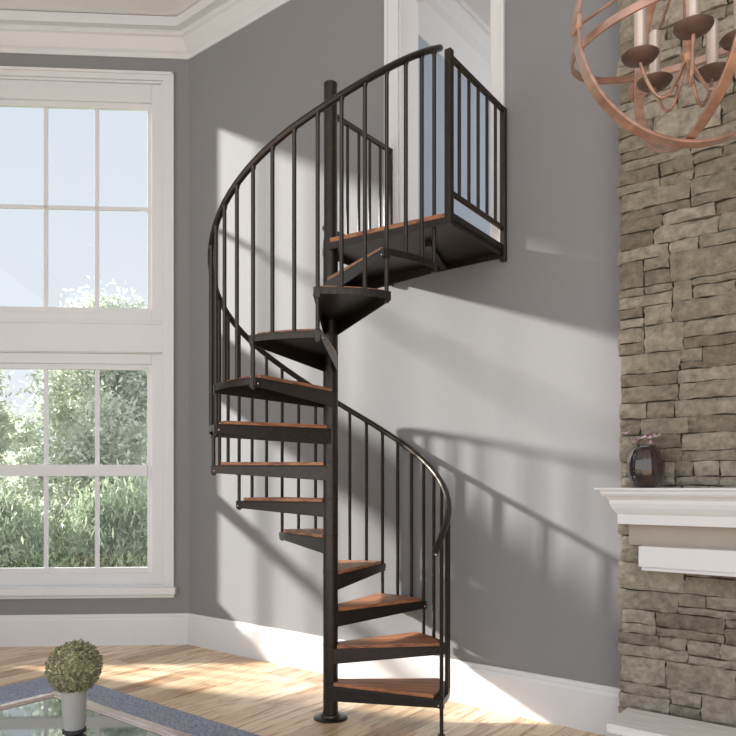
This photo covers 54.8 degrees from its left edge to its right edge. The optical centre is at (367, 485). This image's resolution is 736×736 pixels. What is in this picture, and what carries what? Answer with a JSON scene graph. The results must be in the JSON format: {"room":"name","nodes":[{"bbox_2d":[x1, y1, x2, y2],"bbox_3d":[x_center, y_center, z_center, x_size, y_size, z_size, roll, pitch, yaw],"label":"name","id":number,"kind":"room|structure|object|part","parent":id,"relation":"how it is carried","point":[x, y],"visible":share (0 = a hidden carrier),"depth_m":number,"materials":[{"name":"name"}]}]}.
{"room":"living room","nodes":[
{"label":"living room","id":0,"kind":"room"},
{"bbox_2d":[0,53,188,614],"bbox_3d":[-3.539,-1.382,6.554,3.750,5.700,0.205,0,0,-3],"label":"wall window","id":1,"kind":"structure","parent":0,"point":[179,603],"depth_m":6.57,"materials":[{"name":"white paint"}]},
{"bbox_2d":[0,76,162,321],"bbox_3d":[-3.452,-2.630,6.577,3.105,2.245,0.170,0,0,-3],"label":"window","id":2,"kind":"structure","parent":1,"relation":"attached to","point":[97,95],"depth_m":6.58,"materials":[{"name":"white paint"}]},
{"bbox_2d":[0,351,176,598],"bbox_3d":[-3.449,-0.107,6.540,3.348,2.280,0.245,0,0,-3],"label":"window","id":3,"kind":"structure","parent":1,"relation":"attached to","point":[151,575],"depth_m":6.58,"materials":[{"name":"white paint"}]},
{"bbox_2d":[0,613,620,735],"bbox_3d":[-1.750,1.325,5.896,7.250,0.287,1.389,0,0,18],"label":"baseboard","id":4,"kind":"structure","parent":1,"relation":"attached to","point":[585,706],"depth_m":5.61,"materials":[{"name":"white paint"}]},
{"bbox_2d":[0,0,489,27],"bbox_3d":[-0.282,-4.307,2.836,10.250,0.150,10.672,0,0,0],"label":"ceiling","id":5,"kind":"structure","parent":0,"point":[173,8],"depth_m":6.27,"materials":[{"name":"paint"}]},
{"bbox_2d":[569,0,735,152],"bbox_3d":[0.945,-2.619,2.100,0.673,3.225,0.664,0,0,23],"label":"orb chandelier","id":6,"kind":"object","parent":5,"relation":"hanging from","point":[694,25],"visible":1,"depth_m":2.08,"materials":[{"name":"orange metal"}]},
{"bbox_3d":[0.805,-1.262,2.100,0.106,0.022,0.106,0,0,0],"label":"drip dish","id":7,"kind":"part","parent":6,"relation":"part of","materials":[{"name":"brown metal"}]},
{"bbox_3d":[0.902,-1.262,2.233,0.106,0.022,0.106,0,0,0],"label":"drip dish","id":8,"kind":"part","parent":6,"relation":"part of","materials":[{"name":"brown metal"}]},
{"bbox_3d":[0.875,-1.212,2.100,0.150,0.137,0.011,0,0,0],"label":"arm","id":9,"kind":"part","parent":6,"relation":"part of","materials":[{"name":"orange metal"}]},
{"bbox_3d":[0.923,-1.212,2.167,0.011,0.137,0.150,0,0,-18],"label":"arm","id":10,"kind":"part","parent":6,"relation":"part of","materials":[{"name":"orange metal"}]},
{"bbox_3d":[0.945,-1.468,2.100,0.048,0.437,0.048,0,0,0],"label":"stem","id":11,"kind":"part","parent":6,"relation":"part of","materials":[{"name":"orange metal"}]},
{"bbox_3d":[0.923,-1.212,2.033,0.011,0.137,0.150,0,0,18],"label":"arm","id":12,"kind":"part","parent":6,"relation":"part of","materials":[{"name":"orange metal"}]},
{"bbox_3d":[0.902,-1.262,1.967,0.106,0.022,0.106,0,0,0],"label":"drip dish","id":13,"kind":"part","parent":6,"relation":"part of","materials":[{"name":"brown metal"}]},
{"bbox_3d":[1.002,-1.212,2.141,0.150,0.137,0.011,0,0,-36],"label":"arm","id":14,"kind":"part","parent":6,"relation":"part of","materials":[{"name":"orange metal"}]},
{"bbox_3d":[1.002,-1.212,2.059,0.150,0.137,0.011,0,0,36],"label":"arm","id":15,"kind":"part","parent":6,"relation":"part of","materials":[{"name":"orange metal"}]},
{"bbox_3d":[1.058,-1.262,2.182,0.106,0.022,0.106,0,0,0],"label":"drip dish","id":16,"kind":"part","parent":6,"relation":"part of","materials":[{"name":"brown metal"}]},
{"bbox_3d":[1.058,-1.262,2.018,0.106,0.022,0.106,0,0,0],"label":"drip dish","id":17,"kind":"part","parent":6,"relation":"part of","materials":[{"name":"brown metal"}]},
{"bbox_2d":[0,645,605,735],"bbox_3d":[-1.052,1.518,2.049,8.708,0.100,9.098,0,0,0],"label":"floor","id":18,"kind":"structure","parent":0,"point":[262,698],"depth_m":4.95,"materials":[{"name":"brown wood"}]},
{"bbox_2d":[0,676,259,735],"bbox_3d":[-1.726,1.462,3.356,3.700,0.012,2.600,0,0,38],"label":"area rug","id":19,"kind":"object","parent":18,"relation":"on","point":[175,719],"visible":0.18,"depth_m":4.67,"materials":[{"name":"grey carpet"}]},
{"bbox_2d":[0,691,191,735],"bbox_3d":[-1.235,1.235,2.695,1.500,0.442,0.950,0,0,38],"label":"coffee table","id":20,"kind":"object","parent":19,"relation":"on","point":[39,715],"visible":0.91,"depth_m":3.08,"materials":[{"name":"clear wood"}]},
{"bbox_2d":[43,638,102,735],"bbox_3d":[-1.214,0.823,2.933,0.231,0.381,0.228,0,0,0],"label":"potted topiary","id":21,"kind":"object","parent":20,"relation":"on","point":[74,669],"visible":1,"depth_m":2.88,"materials":[{"name":"green plant"}]},
{"bbox_2d":[62,690,86,735],"bbox_3d":[-1.212,0.926,2.930,0.100,0.175,0.100,0,0,0],"label":"pot","id":22,"kind":"object","parent":21,"relation":"attached to","point":[74,702],"depth_m":2.89,"materials":[{"name":"white ceramic"}]},
{"bbox_2d":[207,44,506,735],"bbox_3d":[-0.190,-0.556,4.467,1.628,4.047,1.537,0,0,38],"label":"spiral staircase","id":23,"kind":"structure","parent":18,"relation":"on","point":[387,255],"depth_m":4.37,"materials":[{"name":"brown metal"}]},
{"bbox_3d":[-0.237,-1.085,4.494,1.522,2.989,1.522,0,0,0],"label":"handrail","id":24,"kind":"part","parent":23,"relation":"part of","materials":[{"name":"brown metal"}]},
{"bbox_3d":[-0.237,1.453,4.494,0.216,0.030,0.216,0,0,0],"label":"plate","id":25,"kind":"part","parent":23,"relation":"part of","materials":[{"name":"brown metal"}]},
{"bbox_3d":[-0.062,-2.427,4.857,0.024,0.030,0.728,0,0,38],"label":"rail","id":26,"kind":"part","parent":23,"relation":"part of","materials":[{"name":"brown metal"}]},
{"bbox_3d":[0.162,-1.946,5.144,0.036,0.987,0.036,0,0,38],"label":"post","id":27,"kind":"part","parent":23,"relation":"part of","materials":[{"name":"brown metal"}]},
{"bbox_3d":[0.287,-1.502,4.550,0.933,0.044,0.821,0,0,38],"label":"landing frame","id":28,"kind":"part","parent":23,"relation":"part of","materials":[{"name":"brown metal"}]},
{"bbox_3d":[0.458,-1.970,4.008,0.040,0.985,0.040,0,0,38],"label":"post","id":29,"kind":"part","parent":23,"relation":"part of","materials":[{"name":"brown metal"}]},
{"bbox_3d":[0.667,-2.427,4.298,0.024,0.030,0.714,0,0,36],"label":"rail","id":30,"kind":"part","parent":23,"relation":"part of","materials":[{"name":"brown metal"}]},
{"bbox_3d":[0.667,-1.662,4.298,0.022,0.026,0.714,0,0,36],"label":"rail","id":31,"kind":"part","parent":23,"relation":"part of","materials":[{"name":"brown metal"}]},
{"bbox_3d":[0.875,-1.946,4.587,0.036,0.987,0.036,0,0,38],"label":"post","id":32,"kind":"part","parent":23,"relation":"part of","materials":[{"name":"brown metal"}]},
{"bbox_2d":[606,708,735,735],"bbox_3d":[1.967,1.348,3.318,1.600,0.240,0.340,0,0,38],"label":"hearth","id":33,"kind":"object","parent":18,"relation":"on","point":[630,722],"visible":1,"depth_m":3.64,"materials":[{"name":"stone"}]},
{"bbox_2d":[189,0,620,687],"bbox_3d":[0.890,-1.382,4.749,6.300,5.700,0.230,0,0,38],"label":"wall","id":34,"kind":"structure","parent":0,"point":[504,377],"depth_m":4.87,"materials":[{"name":"grey paint"}]},
{"bbox_2d":[0,0,289,59],"bbox_3d":[-0.768,-4.094,5.221,9.444,0.264,1.842,0,0,23],"label":"trim","id":35,"kind":"structure","parent":34,"relation":"attached to","point":[206,23],"depth_m":6.41,"materials":[{"name":"white paint"}]},
{"bbox_2d":[384,0,504,241],"bbox_3d":[0.503,-2.623,4.886,0.962,2.177,0.031,0,0,38],"label":"trim","id":36,"kind":"structure","parent":34,"relation":"attached to","point":[391,7],"depth_m":5.12,"materials":[{"name":"white paint"}]},
{"bbox_2d":[399,0,490,235],"bbox_3d":[0.590,-2.572,4.984,0.749,2.080,0.230,0,0,38],"label":"door frame","id":37,"kind":"structure","parent":34,"relation":"in","point":[408,9],"depth_m":5.21,"materials":[{"name":"white paint"}]},
{"bbox_2d":[418,37,489,235],"bbox_3d":[0.928,-2.927,6.877,0.150,2.810,3.170,0,0,38],"label":"wall","id":38,"kind":"structure","parent":0,"point":[462,211],"depth_m":6.43,"materials":[{"name":"blue paint"}]},
{"bbox_2d":[418,0,489,91],"bbox_3d":[1.093,-4.052,6.748,0.270,0.360,3.170,0,0,38],"label":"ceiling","id":39,"kind":"structure","parent":38,"relation":"attached to","point":[453,24],"depth_m":6.36,"materials":[{"name":"white paint"}]},
{"bbox_2d":[616,0,735,727],"bbox_3d":[2.246,-1.381,3.436,2.042,5.704,0.171,0,0,38],"label":"wall","id":40,"kind":"structure","parent":0,"point":[677,257],"depth_m":3.81,"materials":[{"name":"stone"}]},
{"bbox_2d":[594,488,735,576],"bbox_3d":[2.008,0.232,3.443,1.765,0.444,0.252,0,0,38],"label":"mantel shelf","id":41,"kind":"object","parent":40,"relation":"attached to","point":[678,530],"visible":1,"depth_m":3.70,"materials":[{"name":"white paint"}]},
{"bbox_2d":[621,431,664,487],"bbox_3d":[1.483,-0.145,3.795,0.195,0.310,0.216,0,0,42],"label":"flower vase","id":42,"kind":"object","parent":41,"relation":"on","point":[645,467],"visible":1,"depth_m":3.73,"materials":[{"name":"brown glass"}]},
{"bbox_3d":[2.016,0.115,3.452,1.711,0.186,0.228,0,0,38],"label":"cove moulding","id":43,"kind":"part","parent":41,"relation":"part of","materials":[{"name":"white paint"}]},
{"bbox_3d":[2.046,0.266,3.500,1.475,0.115,0.075,0,0,38],"label":"frieze panel","id":44,"kind":"part","parent":41,"relation":"part of","materials":[{"name":"white wood"}]},
{"label":"outside","id":45,"kind":"structure","parent":0,"visible":0},
{"bbox_3d":[-7.331,2.018,26.100,17.337,0.100,37.800,0,0,0],"label":"lawn","id":46,"kind":"structure","parent":45,"visible":0},
{"bbox_2d":[0,369,43,565],"bbox_3d":[-6.611,-0.397,11.476,2.743,4.835,2.672,0,0,4],"label":"broadleaf tree","id":47,"kind":"object","parent":46,"relation":"on","point":[5,419],"visible":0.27,"depth_m":11.84,"materials":[{"name":"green plant"}]},
{"bbox_2d":[0,476,67,567],"bbox_3d":[-4.759,0.914,9.140,2.182,2.249,2.293,0,0,31],"label":"feathery shrub","id":48,"kind":"object","parent":46,"relation":"on","point":[12,528],"visible":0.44,"depth_m":9.00,"materials":[{"name":"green plant"}]},
{"bbox_2d":[0,245,146,534],"bbox_3d":[-4.250,-0.905,11.758,3.373,5.857,3.123,0,0,38],"label":"broadleaf tree","id":49,"kind":"object","parent":46,"relation":"on","point":[123,393],"visible":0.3,"depth_m":11.28,"materials":[{"name":"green plant"}]},
{"bbox_2d":[0,291,146,515],"bbox_3d":[-5.682,-0.889,14.550,3.444,5.819,4.031,0,0,31],"label":"broadleaf tree","id":50,"kind":"object","parent":46,"relation":"on","point":[27,434],"visible":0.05,"depth_m":13.47,"materials":[{"name":"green plant"}]},
{"bbox_2d":[8,476,145,567],"bbox_3d":[-4.127,0.857,10.362,2.549,2.364,1.986,0,0,0],"label":"feathery shrub","id":51,"kind":"object","parent":46,"relation":"on","point":[67,522],"visible":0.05,"depth_m":10.05,"materials":[{"name":"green plant"}]},
{"bbox_2d":[10,447,146,567],"bbox_3d":[-3.443,0.758,9.382,2.199,2.569,2.518,0,0,-16],"label":"feathery shrub","id":52,"kind":"object","parent":46,"relation":"on","point":[122,528],"visible":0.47,"depth_m":9.06,"materials":[{"name":"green plant"}]}
]}

